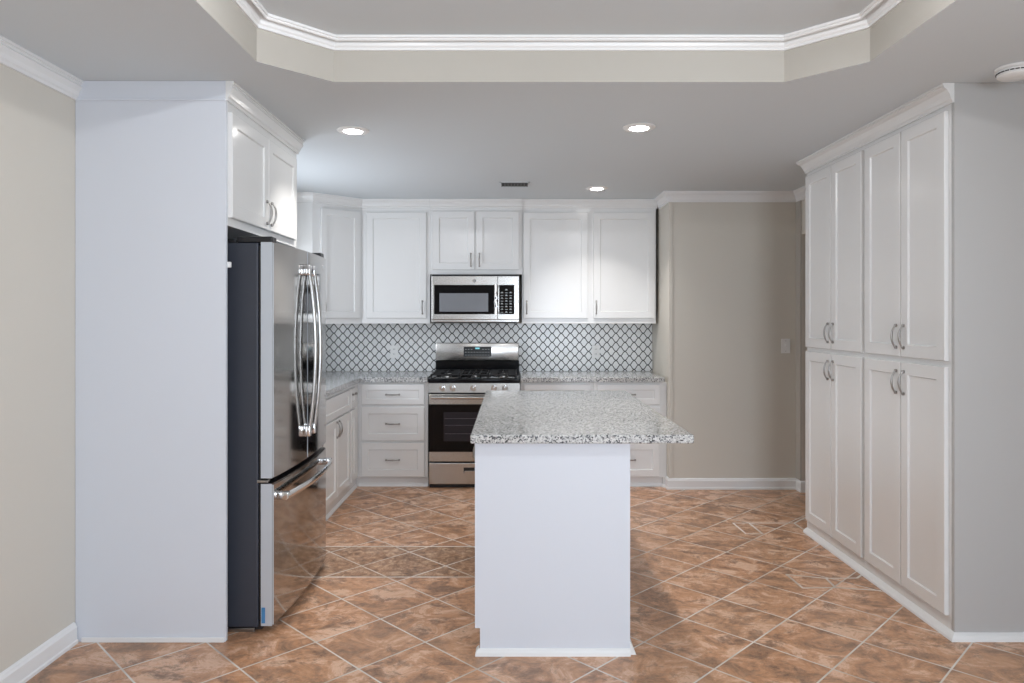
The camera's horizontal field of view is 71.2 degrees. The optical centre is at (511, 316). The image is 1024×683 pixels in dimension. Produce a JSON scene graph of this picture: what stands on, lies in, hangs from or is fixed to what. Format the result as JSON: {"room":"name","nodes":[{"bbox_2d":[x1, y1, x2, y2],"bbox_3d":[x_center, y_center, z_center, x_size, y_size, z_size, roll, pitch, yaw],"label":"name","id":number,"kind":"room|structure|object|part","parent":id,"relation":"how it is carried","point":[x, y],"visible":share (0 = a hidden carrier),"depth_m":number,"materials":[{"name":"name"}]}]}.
{"room":"kitchen","nodes":[
{"label":"kitchen","id":0,"kind":"room"},
{"bbox_2d":[0,63,74,672],"bbox_3d":[-1.950,0.043,1.785,0.100,2.740,9.570,0,0,0],"label":"wall","id":1,"kind":"structure","parent":0,"point":[37,121],"depth_m":2.86,"materials":[{"name":"beige paint"}]},
{"bbox_2d":[0,622,77,682],"bbox_3d":[-1.890,1.367,0.050,0.020,0.091,6.100,0,0,0],"label":"baseboard","id":2,"kind":"structure","parent":1,"relation":"attached to","point":[27,667],"depth_m":2.87,"materials":[{"name":"white paint"}]},
{"bbox_2d":[0,35,82,99],"bbox_3d":[-1.882,-0.985,0.054,0.036,0.085,6.108,0,0,0],"label":"trim","id":3,"kind":"structure","parent":1,"relation":"attached to","point":[13,56],"depth_m":2.83,"materials":[{"name":"white paint"}]},
{"bbox_2d":[296,192,362,323],"bbox_3d":[-1.587,-0.484,6.223,0.610,1.084,0.676,0,0,0],"label":"upper cabinet","id":4,"kind":"object","parent":1,"relation":"attached to","point":[329,225],"visible":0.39,"depth_m":6.07,"materials":[{"name":"white paint"}]},
{"bbox_3d":[-1.567,-0.988,6.016,0.694,0.078,0.162,0,0,-29],"label":"crown moulding","id":5,"kind":"part","parent":4,"relation":"part of","materials":[{"name":"white paint"}]},
{"bbox_3d":[-1.460,-0.452,6.098,0.374,0.925,0.019,0,0,-43],"label":"door","id":6,"kind":"part","parent":4,"relation":"part of","materials":[{"name":"white paint"}]},
{"bbox_2d":[0,0,1023,198],"bbox_3d":[0.900,-1.042,1.875,5.600,0.030,9.750,0,0,0],"label":"ceiling","id":7,"kind":"structure","parent":0,"point":[424,140],"depth_m":3.56,"materials":[{"name":"paint"}]},
{"bbox_2d":[337,126,368,134],"bbox_3d":[-0.874,-1.018,3.930,0.176,0.018,0.176,0,0,0],"label":"recessed light","id":8,"kind":"object","parent":7,"relation":"in","point":[348,130],"visible":1,"depth_m":3.90,"materials":[{"name":"white plastic"}]},
{"bbox_2d":[499,182,529,186],"bbox_3d":[0.020,-1.024,5.530,0.230,0.004,0.200,0,0,0],"label":"ceiling vent","id":9,"kind":"object","parent":7,"relation":"in","point":[502,184],"visible":1,"depth_m":5.53,"materials":[{"name":"metal"}]},
{"bbox_2d":[586,186,607,190],"bbox_3d":[0.676,-1.018,5.690,0.176,0.018,0.176,0,0,0],"label":"recessed light","id":10,"kind":"object","parent":7,"relation":"in","point":[592,188],"visible":1,"depth_m":5.66,"materials":[{"name":"white plastic"}]},
{"bbox_2d":[623,123,655,131],"bbox_3d":[0.687,-1.018,3.865,0.176,0.018,0.176,0,0,0],"label":"recessed light","id":11,"kind":"object","parent":7,"relation":"in","point":[634,127],"visible":1,"depth_m":3.84,"materials":[{"name":"white plastic"}]},
{"bbox_2d":[994,62,1023,81],"bbox_3d":[2.075,-1.005,2.945,0.150,0.042,0.150,0,0,0],"label":"smoke detector","id":12,"kind":"object","parent":7,"relation":"attached to","point":[1012,72],"visible":1,"depth_m":2.92,"materials":[{"name":"white plastic"}]},
{"bbox_3d":[2.075,-1.021,2.945,0.150,0.012,0.150,0,0,0],"label":"plate","id":13,"kind":"part","parent":12,"relation":"part of","materials":[{"name":"white plastic"}]},
{"bbox_2d":[26,484,1023,682],"bbox_3d":[0.850,1.443,1.785,5.700,0.060,9.770,0,0,0],"label":"floor","id":14,"kind":"structure","parent":0,"point":[727,586],"depth_m":3.34,"materials":[{"name":"tile"}]},
{"bbox_2d":[75,81,304,642],"bbox_3d":[-1.547,0.193,3.633,0.704,2.440,1.066,0,0,0],"label":"tall cabinet","id":15,"kind":"object","parent":14,"relation":"on","point":[167,173],"visible":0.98,"depth_m":3.11,"materials":[{"name":"white paint"}]},
{"bbox_3d":[-1.572,0.193,3.119,0.654,2.440,0.022,0,0,0],"label":"panel","id":16,"kind":"part","parent":15,"relation":"part of","materials":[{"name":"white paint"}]},
{"bbox_3d":[-1.235,-0.668,3.369,0.019,0.462,0.468,0,0,0],"label":"door","id":17,"kind":"part","parent":15,"relation":"part of","materials":[{"name":"white paint"}]},
{"bbox_3d":[-1.392,-0.984,3.637,0.366,0.085,1.058,0,0,0],"label":"crown moulding","id":18,"kind":"part","parent":15,"relation":"part of","materials":[{"name":"white paint"}]},
{"bbox_3d":[-1.210,-0.522,3.573,0.031,0.125,0.016,0,0,0],"label":"handle","id":19,"kind":"part","parent":15,"relation":"part of","materials":[{"name":"silver metal"}]},
{"bbox_3d":[-1.210,-0.522,3.638,0.031,0.125,0.016,0,0,0],"label":"handle","id":20,"kind":"part","parent":15,"relation":"part of","materials":[{"name":"silver metal"}]},
{"bbox_3d":[-1.235,-0.668,3.842,0.019,0.462,0.468,0,0,0],"label":"door","id":21,"kind":"part","parent":15,"relation":"part of","materials":[{"name":"white paint"}]},
{"bbox_2d":[227,236,331,631],"bbox_3d":[-1.425,0.525,3.646,0.890,1.775,0.909,0,0,0],"label":"refrigerator","id":22,"kind":"object","parent":14,"relation":"on","point":[277,463],"visible":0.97,"depth_m":3.21,"materials":[{"name":"grey metal"}]},
{"bbox_3d":[-1.040,0.813,3.263,0.047,0.036,0.032,0,0,0],"label":"handle mount","id":23,"kind":"part","parent":22,"relation":"part of","materials":[{"name":"silver metal"}]},
{"bbox_3d":[-1.083,0.193,3.420,0.080,1.056,0.450,0,0,0],"label":"door","id":24,"kind":"part","parent":22,"relation":"part of","materials":[{"name":"silver metal"}]},
{"bbox_3d":[-1.083,1.063,3.647,0.080,0.635,0.905,0,0,0],"label":"freezer drawer","id":25,"kind":"part","parent":22,"relation":"part of","materials":[{"name":"silver metal"}]},
{"bbox_3d":[-1.030,-0.237,3.603,0.033,0.056,0.030,0,0,0],"label":"handle mount","id":26,"kind":"part","parent":22,"relation":"part of","materials":[{"name":"silver metal"}]},
{"bbox_3d":[-1.030,0.573,3.603,0.033,0.056,0.030,0,0,0],"label":"handle mount","id":27,"kind":"part","parent":22,"relation":"part of","materials":[{"name":"silver metal"}]},
{"bbox_3d":[-1.009,0.813,3.647,0.050,0.033,0.803,0,0,0],"label":"handle","id":28,"kind":"part","parent":22,"relation":"part of","materials":[{"name":"silver metal"}]},
{"bbox_3d":[-1.006,0.168,3.603,0.053,0.833,0.025,0,0,0],"label":"handle","id":29,"kind":"part","parent":22,"relation":"part of","materials":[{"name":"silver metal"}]},
{"bbox_3d":[-1.030,-0.237,3.692,0.033,0.056,0.030,0,0,0],"label":"handle mount","id":30,"kind":"part","parent":22,"relation":"part of","materials":[{"name":"silver metal"}]},
{"bbox_3d":[-1.030,0.573,3.692,0.033,0.056,0.030,0,0,0],"label":"handle mount","id":31,"kind":"part","parent":22,"relation":"part of","materials":[{"name":"silver metal"}]},
{"bbox_3d":[-1.083,0.193,3.875,0.080,1.056,0.450,0,0,0],"label":"door","id":32,"kind":"part","parent":22,"relation":"part of","materials":[{"name":"silver metal"}]},
{"bbox_3d":[-1.006,0.168,3.692,0.053,0.833,0.025,0,0,0],"label":"handle","id":33,"kind":"part","parent":22,"relation":"part of","materials":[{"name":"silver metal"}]},
{"bbox_3d":[-1.040,0.813,4.032,0.047,0.036,0.032,0,0,0],"label":"handle mount","id":34,"kind":"part","parent":22,"relation":"part of","materials":[{"name":"silver metal"}]},
{"bbox_2d":[321,388,349,514],"bbox_3d":[-1.564,0.977,5.175,0.669,0.872,0.849,0,0,0],"label":"base cabinet","id":35,"kind":"object","parent":14,"relation":"on","point":[337,444],"visible":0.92,"depth_m":5.17,"materials":[{"name":"white paint"}]},
{"bbox_3d":[-1.270,1.020,4.970,0.019,0.565,0.400,0,0,0],"label":"door","id":36,"kind":"part","parent":35,"relation":"part of","materials":[{"name":"white paint"}]},
{"bbox_3d":[-1.270,0.645,5.175,0.019,0.155,0.810,0,0,0],"label":"drawer","id":37,"kind":"part","parent":35,"relation":"part of","materials":[{"name":"white paint"}]},
{"bbox_3d":[-1.245,0.813,5.140,0.031,0.125,0.016,0,0,0],"label":"handle","id":38,"kind":"part","parent":35,"relation":"part of","materials":[{"name":"silver metal"}]},
{"bbox_3d":[-1.270,1.020,5.378,0.019,0.565,0.400,0,0,0],"label":"door","id":39,"kind":"part","parent":35,"relation":"part of","materials":[{"name":"white paint"}]},
{"bbox_2d":[326,371,433,396],"bbox_3d":[-1.299,0.519,5.351,1.200,0.041,2.437,0,0,0],"label":"countertop","id":40,"kind":"structure","parent":35,"relation":"on","point":[336,381],"depth_m":5.91,"materials":[{"name":"stone"}]},
{"bbox_2d":[326,484,357,520],"bbox_3d":[-1.294,1.401,5.054,0.016,0.024,1.809,0,0,0],"label":"trim","id":41,"kind":"structure","parent":14,"relation":"on","point":[355,486],"depth_m":5.39,"materials":[{"name":"white paint"}]},
{"bbox_2d":[346,384,357,493],"bbox_3d":[-1.564,0.977,6.084,0.669,0.872,0.968,0,0,0],"label":"base cabinet","id":42,"kind":"object","parent":14,"relation":"on","point":[353,389],"visible":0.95,"depth_m":5.72,"materials":[{"name":"white paint"}]},
{"bbox_3d":[-1.270,0.645,5.702,0.019,0.155,0.165,0,0,0],"label":"drawer","id":43,"kind":"part","parent":42,"relation":"part of","materials":[{"name":"white paint"}]},
{"bbox_3d":[-1.270,1.020,5.702,0.019,0.565,0.165,0,0,0],"label":"door","id":44,"kind":"part","parent":42,"relation":"part of","materials":[{"name":"white paint"}]},
{"bbox_2d":[358,382,428,485],"bbox_3d":[-0.989,0.977,6.232,0.579,0.872,0.674,0,0,0],"label":"base cabinet","id":45,"kind":"object","parent":14,"relation":"on","point":[393,417],"visible":0.99,"depth_m":5.93,"materials":[{"name":"white paint"}]},
{"bbox_2d":[358,483,427,486],"bbox_3d":[-0.990,1.401,5.967,0.580,0.024,0.016,0,0,0],"label":"trim","id":46,"kind":"structure","parent":45,"relation":"attached to","point":[360,484],"depth_m":5.96,"materials":[{"name":"white paint"}]},
{"bbox_3d":[-0.989,0.642,5.935,0.523,0.167,0.019,0,0,0],"label":"drawer","id":47,"kind":"part","parent":45,"relation":"part of","materials":[{"name":"white paint"}]},
{"bbox_3d":[-0.989,0.885,5.935,0.523,0.281,0.019,0,0,0],"label":"drawer","id":48,"kind":"part","parent":45,"relation":"part of","materials":[{"name":"white paint"}]},
{"bbox_3d":[-0.989,1.184,5.935,0.523,0.282,0.019,0,0,0],"label":"drawer","id":49,"kind":"part","parent":45,"relation":"part of","materials":[{"name":"white paint"}]},
{"bbox_2d":[428,343,519,486],"bbox_3d":[-0.314,0.824,6.196,0.758,1.178,0.718,0,0,0],"label":"gas range","id":50,"kind":"object","parent":14,"relation":"on","point":[462,377],"visible":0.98,"depth_m":5.89,"materials":[{"name":"silver metal"}]},
{"bbox_3d":[-0.314,1.292,5.910,0.746,0.174,0.030,0,0,0],"label":"drawer","id":51,"kind":"part","parent":50,"relation":"part of","materials":[{"name":"silver metal"}]},
{"bbox_3d":[-0.314,1.398,5.942,0.738,0.030,0.025,0,0,0],"label":"kick plate","id":52,"kind":"part","parent":50,"relation":"part of","materials":[{"name":"black plastic"}]},
{"bbox_3d":[-0.488,0.585,5.877,0.050,0.050,0.044,0,0,0],"label":"knob","id":53,"kind":"part","parent":50,"relation":"part of","materials":[{"name":"silver metal"}]},
{"bbox_3d":[-0.314,0.915,5.889,0.746,0.392,0.004,0,0,0],"label":"door glass","id":54,"kind":"part","parent":50,"relation":"part of","materials":[{"name":"black glass"}]},
{"bbox_3d":[-0.314,0.914,5.908,0.746,0.554,0.034,0,0,0],"label":"oven door","id":55,"kind":"part","parent":50,"relation":"part of","materials":[{"name":"black glass"}]},
{"bbox_3d":[-0.314,0.661,5.850,0.688,0.025,0.026,0,0,0],"label":"handle","id":56,"kind":"part","parent":50,"relation":"part of","materials":[{"name":"silver metal"}]},
{"bbox_3d":[-0.314,1.263,5.893,0.170,0.044,0.002,0,0,0],"label":"handle","id":57,"kind":"part","parent":50,"relation":"part of","materials":[{"name":"black plastic"}]},
{"bbox_2d":[428,373,519,381],"bbox_3d":[-0.314,0.524,6.195,0.758,0.032,0.600,0,0,0],"label":"cooktop","id":58,"kind":"object","parent":50,"relation":"in","point":[435,378],"depth_m":5.91,"materials":[{"name":"black metal"}]},
{"bbox_3d":[-0.314,0.585,5.908,0.758,0.076,0.034,0,0,0],"label":"control panel","id":59,"kind":"part","parent":50,"relation":"part of","materials":[{"name":"silver metal"}]},
{"bbox_3d":[-0.316,0.315,6.518,0.754,0.160,0.075,0,0,0],"label":"backguard panel","id":60,"kind":"part","parent":50,"relation":"part of","materials":[{"name":"silver metal"}]},
{"bbox_3d":[-0.148,0.585,5.877,0.050,0.050,0.044,0,0,0],"label":"knob","id":61,"kind":"part","parent":50,"relation":"part of","materials":[{"name":"silver metal"}]},
{"bbox_3d":[-0.059,0.585,5.877,0.050,0.050,0.044,0,0,0],"label":"knob","id":62,"kind":"part","parent":50,"relation":"part of","materials":[{"name":"silver metal"}]},
{"bbox_2d":[473,444,635,656],"bbox_3d":[0.167,0.969,3.832,0.706,0.889,1.716,0,0,0],"label":"kitchen island","id":63,"kind":"object","parent":14,"relation":"on","point":[552,521],"visible":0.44,"depth_m":2.99,"materials":[{"name":"speckled wood"},{"name":"white gloss paint"},{"name":"white satin paint"}]},
{"bbox_3d":[0.170,1.399,2.997,0.648,0.028,0.046,0,0,0],"label":"moulding","id":64,"kind":"part","parent":63,"relation":"part of","materials":[{"name":"white paint"}]},
{"bbox_2d":[470,391,693,443],"bbox_3d":[0.290,0.505,3.845,0.924,0.036,1.790,0,0,0],"label":"island countertop","id":65,"kind":"structure","parent":63,"relation":"on","point":[504,417],"depth_m":3.33,"materials":[{"name":"stone"}]},
{"bbox_3d":[0.507,1.385,3.840,0.026,0.055,1.700,0,0,0],"label":"moulding","id":66,"kind":"part","parent":63,"relation":"part of","materials":[{"name":"white paint"}]},
{"bbox_2d":[520,381,592,390],"bbox_3d":[0.373,0.977,6.232,0.604,0.872,0.674,0,0,0],"label":"base cabinet","id":67,"kind":"object","parent":14,"relation":"on","point":[524,386],"visible":0.02,"depth_m":5.92,"materials":[{"name":"white paint"}]},
{"bbox_3d":[0.373,0.642,5.935,0.548,0.167,0.019,0,0,0],"label":"drawer","id":68,"kind":"part","parent":67,"relation":"part of","materials":[{"name":"white paint"}]},
{"bbox_2d":[520,371,664,381],"bbox_3d":[0.666,0.519,6.239,1.191,0.041,0.659,0,0,0],"label":"countertop","id":69,"kind":"structure","parent":67,"relation":"on","point":[525,376],"depth_m":6.00,"materials":[{"name":"stone"}]},
{"bbox_2d":[593,382,662,482],"bbox_3d":[0.966,0.977,6.232,0.577,0.872,0.674,0,0,0],"label":"base cabinet","id":70,"kind":"object","parent":14,"relation":"on","point":[646,460],"visible":0.24,"depth_m":5.93,"materials":[{"name":"white paint"}]},
{"bbox_3d":[0.966,0.642,5.935,0.521,0.167,0.019,0,0,0],"label":"drawer","id":71,"kind":"part","parent":70,"relation":"part of","materials":[{"name":"white paint"}]},
{"bbox_3d":[0.966,1.184,5.935,0.521,0.282,0.019,0,0,0],"label":"drawer","id":72,"kind":"part","parent":70,"relation":"part of","materials":[{"name":"white paint"}]},
{"bbox_2d":[630,483,664,487],"bbox_3d":[0.672,1.401,5.947,1.200,0.024,0.057,0,0,0],"label":"trim","id":73,"kind":"structure","parent":70,"relation":"attached to","point":[631,484],"depth_m":5.96,"materials":[{"name":"white paint"}]},
{"bbox_3d":[0.966,0.885,5.935,0.521,0.281,0.019,0,0,0],"label":"drawer","id":74,"kind":"part","parent":70,"relation":"part of","materials":[{"name":"white paint"}]},
{"bbox_2d":[662,382,666,483],"bbox_3d":[1.272,0.977,6.262,0.033,0.872,0.614,0,0,0],"label":"trim","id":75,"kind":"structure","parent":70,"relation":"attached to","point":[664,383],"depth_m":5.95,"materials":[{"name":"white paint"}]},
{"bbox_2d":[796,130,865,568],"bbox_3d":[2.224,0.193,4.335,0.671,2.440,0.834,0,0,0],"label":"pantry cabinet","id":76,"kind":"object","parent":14,"relation":"on","point":[835,355],"visible":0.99,"depth_m":4.25,"materials":[{"name":"white paint"}]},
{"bbox_3d":[1.930,-0.360,4.497,0.019,1.113,0.369,0,0,0],"label":"door","id":77,"kind":"part","parent":76,"relation":"part of","materials":[{"name":"white paint"}]},
{"bbox_3d":[1.930,0.773,4.497,0.019,1.103,0.369,0,0,0],"label":"door","id":78,"kind":"part","parent":76,"relation":"part of","materials":[{"name":"white paint"}]},
{"bbox_3d":[1.905,0.096,4.343,0.031,0.125,0.016,0,0,0],"label":"handle","id":79,"kind":"part","parent":76,"relation":"part of","materials":[{"name":"silver metal"}]},
{"bbox_3d":[1.905,0.322,4.343,0.031,0.125,0.016,0,0,0],"label":"handle","id":80,"kind":"part","parent":76,"relation":"part of","materials":[{"name":"silver metal"}]},
{"bbox_3d":[2.064,-0.984,4.335,0.352,0.085,0.834,0,0,0],"label":"crown moulding","id":81,"kind":"part","parent":76,"relation":"part of","materials":[{"name":"white paint"}]},
{"bbox_3d":[1.905,0.096,4.275,0.031,0.125,0.016,0,0,0],"label":"handle","id":82,"kind":"part","parent":76,"relation":"part of","materials":[{"name":"silver metal"}]},
{"bbox_3d":[1.905,0.322,4.275,0.031,0.125,0.016,0,0,0],"label":"handle","id":83,"kind":"part","parent":76,"relation":"part of","materials":[{"name":"silver metal"}]},
{"bbox_3d":[1.930,-0.360,4.120,0.019,1.113,0.369,0,0,0],"label":"door","id":84,"kind":"part","parent":76,"relation":"part of","materials":[{"name":"white paint"}]},
{"bbox_3d":[1.930,0.773,4.120,0.019,1.103,0.369,0,0,0],"label":"door","id":85,"kind":"part","parent":76,"relation":"part of","materials":[{"name":"white paint"}]},
{"bbox_2d":[803,527,1023,641],"bbox_3d":[2.236,1.397,3.904,0.648,0.031,1.593,0,0,0],"label":"trim","id":86,"kind":"structure","parent":76,"relation":"attached to","point":[927,618],"depth_m":3.37,"materials":[{"name":"white paint"}]},
{"bbox_2d":[857,83,1023,631],"bbox_3d":[2.224,0.193,3.526,0.671,2.440,0.782,0,0,0],"label":"pantry cabinet","id":87,"kind":"object","parent":14,"relation":"on","point":[944,168],"visible":1,"depth_m":3.18,"materials":[{"name":"white paint"}]},
{"bbox_3d":[1.930,-0.360,3.720,0.019,1.113,0.358,0,0,0],"label":"door","id":88,"kind":"part","parent":87,"relation":"part of","materials":[{"name":"white paint"}]},
{"bbox_3d":[1.930,0.773,3.720,0.019,1.103,0.358,0,0,0],"label":"door","id":89,"kind":"part","parent":87,"relation":"part of","materials":[{"name":"white paint"}]},
{"bbox_3d":[1.905,0.096,3.571,0.031,0.125,0.016,0,0,0],"label":"handle","id":90,"kind":"part","parent":87,"relation":"part of","materials":[{"name":"silver metal"}]},
{"bbox_3d":[1.905,0.322,3.571,0.031,0.125,0.016,0,0,0],"label":"handle","id":91,"kind":"part","parent":87,"relation":"part of","materials":[{"name":"silver metal"}]},
{"bbox_3d":[1.905,0.096,3.503,0.031,0.125,0.016,0,0,0],"label":"handle","id":92,"kind":"part","parent":87,"relation":"part of","materials":[{"name":"silver metal"}]},
{"bbox_3d":[1.905,0.322,3.503,0.031,0.125,0.016,0,0,0],"label":"handle","id":93,"kind":"part","parent":87,"relation":"part of","materials":[{"name":"silver metal"}]},
{"bbox_3d":[1.914,-0.984,3.526,0.052,0.085,0.782,0,0,0],"label":"crown moulding","id":94,"kind":"part","parent":87,"relation":"part of","materials":[{"name":"white paint"}]},
{"bbox_3d":[1.930,-0.360,3.354,0.019,1.113,0.358,0,0,0],"label":"door","id":95,"kind":"part","parent":87,"relation":"part of","materials":[{"name":"white paint"}]},
{"bbox_3d":[1.930,0.773,3.354,0.019,1.103,0.358,0,0,0],"label":"door","id":96,"kind":"part","parent":87,"relation":"part of","materials":[{"name":"white paint"}]},
{"bbox_3d":[2.249,0.193,3.146,0.619,2.440,0.022,0,0,0],"label":"panel","id":97,"kind":"part","parent":87,"relation":"part of","materials":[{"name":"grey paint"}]},
{"bbox_2d":[258,0,873,34],"bbox_3d":[0.206,-1.227,0.963,2.567,0.030,4.425,0,0,0],"label":"ceiling","id":98,"kind":"structure","parent":0,"point":[338,17],"depth_m":2.87,"materials":[{"name":"paint"}]},
{"bbox_2d":[195,0,955,81],"bbox_3d":[0.206,-1.119,0.963,2.527,0.185,4.385,0,0,0],"label":"tray ceiling side","id":99,"kind":"structure","parent":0,"point":[859,47],"depth_m":3.12,"materials":[{"name":"beige paint"}]},
{"bbox_2d":[232,0,903,50],"bbox_3d":[0.206,-1.190,0.963,2.467,0.056,4.325,0,0,0],"label":"trim","id":100,"kind":"structure","parent":99,"relation":"attached to","point":[876,10],"depth_m":3.08,"materials":[{"name":"white paint"}]},
{"bbox_2d":[517,277,651,382],"bbox_3d":[-0.305,0.193,6.620,3.189,2.440,0.100,0,0,0],"label":"wall","id":101,"kind":"structure","parent":0,"point":[519,277],"depth_m":6.57,"materials":[{"name":"beige paint"}]},
{"bbox_2d":[362,199,433,323],"bbox_3d":[-1.014,-0.484,6.380,0.596,1.084,0.361,0,0,0],"label":"upper cabinet","id":102,"kind":"object","parent":101,"relation":"attached to","point":[396,277],"visible":1,"depth_m":6.24,"materials":[{"name":"white paint"}]},
{"bbox_3d":[-1.014,-0.988,6.228,0.596,0.078,0.045,0,0,0],"label":"crown moulding","id":103,"kind":"part","parent":102,"relation":"part of","materials":[{"name":"white paint"}]},
{"bbox_2d":[430,199,521,276],"bbox_3d":[-0.314,-0.699,6.384,0.802,0.654,0.369,0,0,0],"label":"upper cabinet","id":104,"kind":"object","parent":101,"relation":"attached to","point":[468,236],"visible":0.99,"depth_m":6.24,"materials":[{"name":"white paint"}]},
{"bbox_3d":[-0.510,-0.667,6.240,0.365,0.510,0.019,0,0,0],"label":"door","id":105,"kind":"part","parent":104,"relation":"part of","materials":[{"name":"white paint"}]},
{"bbox_2d":[432,275,518,322],"bbox_3d":[-0.316,-0.159,6.339,0.756,0.419,0.444,0,0,0],"label":"microwave","id":106,"kind":"object","parent":104,"relation":"attached to","point":[455,298],"visible":1,"depth_m":6.17,"materials":[{"name":"silver metal"}]},
{"bbox_3d":[-0.412,-0.150,6.168,0.519,0.253,0.002,0,0,0],"label":"door glass","id":107,"kind":"part","parent":106,"relation":"part of","materials":[{"name":"black glass"}]},
{"bbox_3d":[-0.408,-0.166,6.185,0.572,0.376,0.030,0,0,0],"label":"door","id":108,"kind":"part","parent":106,"relation":"part of","materials":[{"name":"silver metal"}]},
{"bbox_3d":[-0.134,-0.151,6.133,0.026,0.258,0.032,0,0,0],"label":"handle","id":109,"kind":"part","parent":106,"relation":"part of","materials":[{"name":"silver metal"}]},
{"bbox_3d":[-0.029,-0.166,6.185,0.182,0.376,0.030,0,0,0],"label":"control panel","id":110,"kind":"part","parent":106,"relation":"part of","materials":[{"name":"silver metal"}]},
{"bbox_3d":[-0.314,-0.988,6.228,0.802,0.078,0.045,0,0,0],"label":"crown moulding","id":111,"kind":"part","parent":104,"relation":"part of","materials":[{"name":"white paint"}]},
{"bbox_3d":[-0.126,-0.667,6.240,0.375,0.510,0.019,0,0,0],"label":"door","id":112,"kind":"part","parent":104,"relation":"part of","materials":[{"name":"white paint"}]},
{"bbox_2d":[326,323,651,370],"bbox_3d":[-0.304,0.278,6.566,3.183,0.440,0.008,0,0,0],"label":"tile backsplash","id":113,"kind":"structure","parent":101,"relation":"attached to","point":[349,347],"depth_m":6.56,"materials":[{"name":"tile"}]},
{"bbox_2d":[390,345,397,357],"bbox_3d":[-1.081,0.318,6.557,0.072,0.116,0.009,0,0,0],"label":"wall outlet","id":114,"kind":"object","parent":113,"relation":"attached to","point":[393,348],"visible":1,"depth_m":6.56,"materials":[{"name":"white plastic"}]},
{"bbox_2d":[592,345,599,357],"bbox_3d":[0.769,0.318,6.557,0.072,0.116,0.009,0,0,0],"label":"wall outlet","id":115,"kind":"object","parent":113,"relation":"attached to","point":[595,348],"visible":1,"depth_m":6.56,"materials":[{"name":"white plastic"}]},
{"bbox_2d":[521,199,657,323],"bbox_3d":[0.697,-0.484,6.390,1.220,1.084,0.341,0,0,0],"label":"upper cabinet","id":116,"kind":"object","parent":101,"relation":"attached to","point":[585,261],"visible":0.97,"depth_m":6.26,"materials":[{"name":"white paint"}]},
{"bbox_3d":[0.382,-0.452,6.260,0.565,0.925,0.019,0,0,0],"label":"door","id":117,"kind":"part","parent":116,"relation":"part of","materials":[{"name":"white paint"}]},
{"bbox_3d":[0.697,-0.988,6.268,1.220,0.078,0.085,0,0,0],"label":"crown moulding","id":118,"kind":"part","parent":116,"relation":"part of","materials":[{"name":"white paint"}]},
{"bbox_3d":[0.982,-0.452,6.260,0.535,0.925,0.019,0,0,0],"label":"door","id":119,"kind":"part","parent":116,"relation":"part of","materials":[{"name":"white paint"}]},
{"bbox_2d":[652,202,795,477],"bbox_3d":[2.465,0.193,6.270,2.351,2.440,0.800,0,0,0],"label":"wall","id":120,"kind":"structure","parent":0,"point":[734,263],"depth_m":5.87,"materials":[{"name":"beige paint"}]},
{"bbox_2d":[669,202,672,477],"bbox_3d":[1.303,0.190,5.867,0.028,2.264,0.006,0,0,0],"label":"trim","id":121,"kind":"structure","parent":120,"relation":"attached to","point":[670,203],"depth_m":5.86,"materials":[{"name":"beige paint"}]},
{"bbox_2d":[654,186,804,208],"bbox_3d":[1.950,-0.985,5.687,1.794,0.085,0.805,0,0,44],"label":"trim","id":122,"kind":"structure","parent":120,"relation":"attached to","point":[665,197],"depth_m":5.84,"materials":[{"name":"white paint"}]},
{"bbox_2d":[665,476,804,492],"bbox_3d":[1.864,1.367,5.859,1.207,0.091,0.131,0,0,5],"label":"baseboard","id":123,"kind":"structure","parent":120,"relation":"attached to","point":[670,483],"depth_m":5.86,"materials":[{"name":"white paint"}]},
{"bbox_2d":[781,339,789,352],"bbox_3d":[2.245,0.238,5.861,0.074,0.120,0.018,0,0,0],"label":"light switch","id":124,"kind":"object","parent":120,"relation":"attached to","point":[785,343],"visible":1,"depth_m":5.86,"materials":[{"name":"white plastic"}]},
{"bbox_2d":[802,199,806,480],"bbox_3d":[2.500,0.193,5.295,0.320,2.440,1.150,0,0,0],"label":"wall","id":125,"kind":"structure","parent":0,"point":[804,348],"depth_m":5.77,"materials":[{"name":"beige paint"}]},
{"bbox_2d":[796,200,801,480],"bbox_3d":[2.334,0.190,5.822,0.012,2.264,0.095,0,0,0],"label":"trim","id":126,"kind":"structure","parent":125,"relation":"attached to","point":[799,203],"depth_m":5.79,"materials":[{"name":"beige paint"}]}
]}

